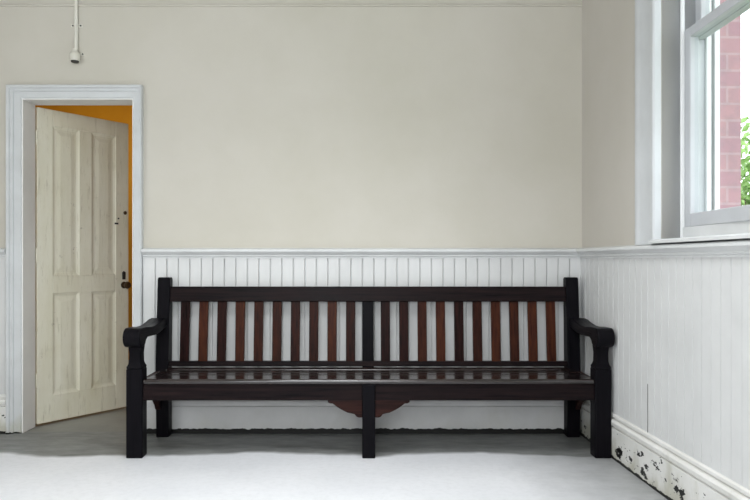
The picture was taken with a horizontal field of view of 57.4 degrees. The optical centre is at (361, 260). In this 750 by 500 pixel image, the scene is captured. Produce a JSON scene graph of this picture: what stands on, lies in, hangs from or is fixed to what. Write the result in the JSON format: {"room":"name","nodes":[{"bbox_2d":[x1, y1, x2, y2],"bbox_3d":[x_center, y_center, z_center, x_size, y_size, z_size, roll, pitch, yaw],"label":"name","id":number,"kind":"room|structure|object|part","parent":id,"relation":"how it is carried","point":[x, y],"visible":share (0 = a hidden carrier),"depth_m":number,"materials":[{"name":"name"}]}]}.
{"room":"waiting room","nodes":[
{"label":"waiting room","id":0,"kind":"room"},
{"bbox_2d":[35,105,131,359],"bbox_3d":[-1.600,-0.465,5.883,3.800,3.050,3.035,0,0,0],"label":"wall","id":1,"kind":"structure","parent":0,"point":[117,113],"depth_m":7.30,"materials":[{"name":"paint"}]},
{"bbox_2d":[0,0,581,247],"bbox_3d":[-0.725,-0.615,4.293,4.950,3.350,0.145,0,0,0],"label":"wall","id":2,"kind":"structure","parent":0,"point":[264,127],"depth_m":4.22,"materials":[{"name":"beige paint"}]},
{"bbox_2d":[0,259,5,393],"bbox_3d":[-2.590,0.405,4.212,0.820,0.860,0.016,0,0,0],"label":"boarding","id":3,"kind":"structure","parent":2,"relation":"attached to","point":[2,261],"depth_m":4.20,"materials":[{"name":"white paint"}]},
{"bbox_2d":[0,394,5,433],"bbox_3d":[-2.590,0.940,4.202,0.821,0.240,0.036,0,0,0],"label":"baseboard","id":4,"kind":"structure","parent":2,"relation":"attached to","point":[2,396],"depth_m":4.19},
{"bbox_2d":[0,248,5,258],"bbox_3d":[-2.590,-0.045,4.194,0.821,0.066,0.052,0,0,0],"label":"rail","id":5,"kind":"object","parent":2,"relation":"attached to","point":[2,250],"visible":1,"depth_m":4.19,"materials":[{"name":"white paint"}]},
{"bbox_2d":[6,85,142,433],"bbox_3d":[-1.762,-0.007,4.199,0.830,2.135,0.042,0,0,0],"label":"door frame","id":6,"kind":"structure","parent":2,"relation":"attached to","point":[15,94],"depth_m":4.20,"materials":[{"name":"paint"}]},
{"bbox_2d":[70,0,83,62],"bbox_3d":[-1.750,-1.748,4.189,0.079,1.080,0.061,0,0,0],"label":"conduit","id":7,"kind":"object","parent":2,"relation":"attached to","point":[75,55],"visible":1,"depth_m":4.20,"materials":[{"name":"beige paint"}]},
{"bbox_2d":[22,99,132,432],"bbox_3d":[-1.747,0.032,4.287,0.686,2.056,0.159,0,0,0],"label":"lining","id":8,"kind":"object","parent":2,"relation":"attached to","point":[28,105],"visible":0.5,"depth_m":4.26,"materials":[{"name":"paint"}]},
{"bbox_2d":[35,107,130,423],"bbox_3d":[-1.869,0.033,4.633,0.101,2.026,0.689,0,0,36],"label":"door","id":9,"kind":"structure","parent":8,"relation":"attached to","point":[82,285],"depth_m":4.61,"materials":[{"name":"beige paint"}]},
{"bbox_3d":[-1.972,-0.388,4.543,0.034,0.975,0.185,0,0,36],"label":"panel","id":10,"kind":"part","parent":9,"relation":"part of","materials":[{"name":"beige paint"}]},
{"bbox_3d":[-1.972,0.545,4.543,0.034,0.660,0.185,0,0,36],"label":"panel","id":11,"kind":"part","parent":9,"relation":"part of","materials":[{"name":"beige paint"}]},
{"bbox_3d":[-1.808,-0.388,4.770,0.034,0.975,0.185,0,0,36],"label":"panel","id":12,"kind":"part","parent":9,"relation":"part of","materials":[{"name":"beige paint"}]},
{"bbox_3d":[-1.808,0.545,4.770,0.034,0.660,0.185,0,0,36],"label":"panel","id":13,"kind":"part","parent":9,"relation":"part of","materials":[{"name":"beige paint"}]},
{"bbox_3d":[-1.698,0.105,4.885,0.004,0.060,0.028,0,0,36],"label":"keyhole plate","id":14,"kind":"part","parent":9,"relation":"part of","materials":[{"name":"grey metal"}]},
{"bbox_3d":[-1.675,0.175,4.868,0.061,0.052,0.052,0,0,36],"label":"knob","id":15,"kind":"part","parent":9,"relation":"part of","materials":[{"name":"black metal"}]},
{"bbox_2d":[0,4,581,6],"bbox_3d":[-0.823,-1.571,4.214,4.354,0.018,0.012,0,0,0],"label":"trim","id":16,"kind":"structure","parent":2,"relation":"attached to","point":[1,5],"depth_m":4.21,"materials":[{"name":"beige paint"}]},
{"bbox_2d":[147,400,563,433],"bbox_3d":[0.003,0.940,4.202,2.696,0.240,0.036,0,0,0],"label":"baseboard","id":17,"kind":"structure","parent":2,"relation":"attached to","point":[188,416],"depth_m":4.19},
{"bbox_2d":[141,248,580,258],"bbox_3d":[0.004,-0.045,4.194,2.698,0.066,0.052,0,0,0],"label":"rail","id":18,"kind":"object","parent":2,"relation":"attached to","point":[147,253],"visible":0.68,"depth_m":4.20,"materials":[{"name":"white paint"}]},
{"bbox_2d":[143,259,580,375],"bbox_3d":[-0.001,0.405,4.212,2.686,0.860,0.016,0,0,0],"label":"boarding","id":19,"kind":"structure","parent":2,"relation":"attached to","point":[183,272],"depth_m":4.20,"materials":[{"name":"white paint"}]},
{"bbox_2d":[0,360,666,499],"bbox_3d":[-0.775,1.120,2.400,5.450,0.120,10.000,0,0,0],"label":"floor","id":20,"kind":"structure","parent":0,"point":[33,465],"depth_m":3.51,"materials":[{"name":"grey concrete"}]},
{"bbox_2d":[123,277,614,457],"bbox_3d":[0.036,0.581,3.904,2.604,0.958,0.576,0,0,0],"label":"slatted bench","id":21,"kind":"object","parent":20,"relation":"on","point":[368,392],"visible":1,"depth_m":4.10,"materials":[{"name":"brown wood"}]},
{"bbox_3d":[-1.220,0.821,3.708,0.088,0.478,0.085,0,0,0],"label":"leg","id":22,"kind":"part","parent":21,"relation":"part of","materials":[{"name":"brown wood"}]},
{"bbox_3d":[-1.220,0.404,3.866,0.092,0.119,0.499,0,0,0],"label":"armrest","id":23,"kind":"part","parent":21,"relation":"part of","materials":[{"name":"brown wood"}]},
{"bbox_3d":[-1.196,0.581,4.141,0.076,0.958,0.102,0,0,0],"label":"post","id":24,"kind":"part","parent":21,"relation":"part of","materials":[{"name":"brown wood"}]},
{"bbox_3d":[0.036,0.203,4.152,2.388,0.090,0.049,0,0,0],"label":"rail","id":25,"kind":"part","parent":21,"relation":"part of","materials":[{"name":"brown wood"}]},
{"bbox_3d":[0.036,0.650,4.144,0.068,0.820,0.083,0,0,0],"label":"post","id":26,"kind":"part","parent":21,"relation":"part of","materials":[{"name":"brown wood"}]},
{"bbox_3d":[0.036,0.619,4.118,2.388,0.030,0.036,0,0,0],"label":"rail","id":27,"kind":"part","parent":21,"relation":"part of","materials":[{"name":"brown wood"}]},
{"bbox_3d":[0.036,0.863,3.700,0.070,0.395,0.070,0,0,0],"label":"leg","id":28,"kind":"part","parent":21,"relation":"part of","materials":[{"name":"brown wood"}]},
{"bbox_3d":[1.268,0.581,4.141,0.076,0.958,0.102,0,0,0],"label":"post","id":29,"kind":"part","parent":21,"relation":"part of","materials":[{"name":"brown wood"}]},
{"bbox_3d":[1.292,0.404,3.866,0.092,0.119,0.499,0,0,0],"label":"armrest","id":30,"kind":"part","parent":21,"relation":"part of","materials":[{"name":"brown wood"}]},
{"bbox_3d":[1.292,0.821,3.708,0.088,0.478,0.085,0,0,0],"label":"leg","id":31,"kind":"part","parent":21,"relation":"part of","materials":[{"name":"brown wood"}]},
{"bbox_2d":[582,0,694,247],"bbox_3d":[1.519,-0.615,0.863,0.161,3.350,6.920,0,0,-1],"label":"wall","id":32,"kind":"structure","parent":0,"point":[608,26],"depth_m":3.74,"materials":[{"name":"beige paint"}]},
{"bbox_2d":[576,0,749,258],"bbox_3d":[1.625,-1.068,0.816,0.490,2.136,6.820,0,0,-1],"label":"window","id":33,"kind":"structure","parent":32,"relation":"in","point":[701,217],"depth_m":3.16,"materials":[{"name":"white paint"}]},
{"bbox_3d":[1.376,-1.106,2.663,0.037,2.060,1.497,0,0,-1],"label":"casing","id":34,"kind":"part","parent":33,"relation":"part of","materials":[{"name":"white paint"}]},
{"bbox_3d":[1.508,-0.990,2.666,0.228,1.840,1.065,0,0,-1],"label":"frame","id":35,"kind":"part","parent":33,"relation":"part of","materials":[{"name":"white paint"}]},
{"bbox_3d":[1.506,-0.110,2.666,0.343,0.084,1.007,0,0,-1],"label":"sill","id":36,"kind":"part","parent":33,"relation":"part of","materials":[{"name":"white paint"}]},
{"bbox_3d":[1.500,-0.606,2.665,0.042,0.908,0.999,0,0,1],"label":"sash","id":37,"kind":"part","parent":33,"relation":"part of","materials":[{"name":"grey paint"}]},
{"bbox_3d":[1.551,-1.452,2.664,0.042,0.867,0.999,0,0,1],"label":"sash","id":38,"kind":"part","parent":33,"relation":"part of","materials":[{"name":"grey paint"}]},
{"bbox_2d":[580,400,749,499],"bbox_3d":[1.422,0.940,0.811,0.037,0.240,6.820,0,0,-1],"label":"baseboard","id":39,"kind":"structure","parent":32,"relation":"attached to","point":[675,475],"depth_m":3.08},
{"bbox_2d":[581,257,749,489],"bbox_3d":[1.433,0.405,0.811,0.014,0.860,6.820,0,0,-1],"label":"boarding","id":40,"kind":"structure","parent":32,"relation":"attached to","point":[681,326],"depth_m":2.93,"materials":[{"name":"white paint"}]},
{"bbox_2d":[647,384,647,431],"bbox_3d":[1.367,0.706,3.274,0.004,0.232,0.002,0,0,-2],"label":"crack","id":41,"kind":"structure","parent":40,"relation":"attached to","point":[647,384],"depth_m":3.27,"materials":[{"name":"grey"}]},
{"bbox_2d":[720,0,740,208],"bbox_3d":[1.772,-0.615,1.119,0.113,4.150,7.420,0,0,-1],"label":"wall","id":42,"kind":"structure","parent":0,"point":[730,34],"depth_m":3.21,"materials":[{"name":"red brick"}]},
{"label":"outside","id":43,"kind":"structure","parent":0,"visible":0},
{"bbox_3d":[21.100,1.560,14.000,37.800,0.100,52.000,0,0,0],"label":"ground","id":44,"kind":"structure","parent":43,"visible":0},
{"bbox_2d":[741,116,749,205],"bbox_3d":[8.482,-0.853,14.524,2.666,4.225,3.189,0,0,0],"label":"tree","id":45,"kind":"object","parent":44,"relation":"on","point":[745,186],"visible":0.18,"depth_m":13.94,"materials":[{"name":"green plant"}]}
]}

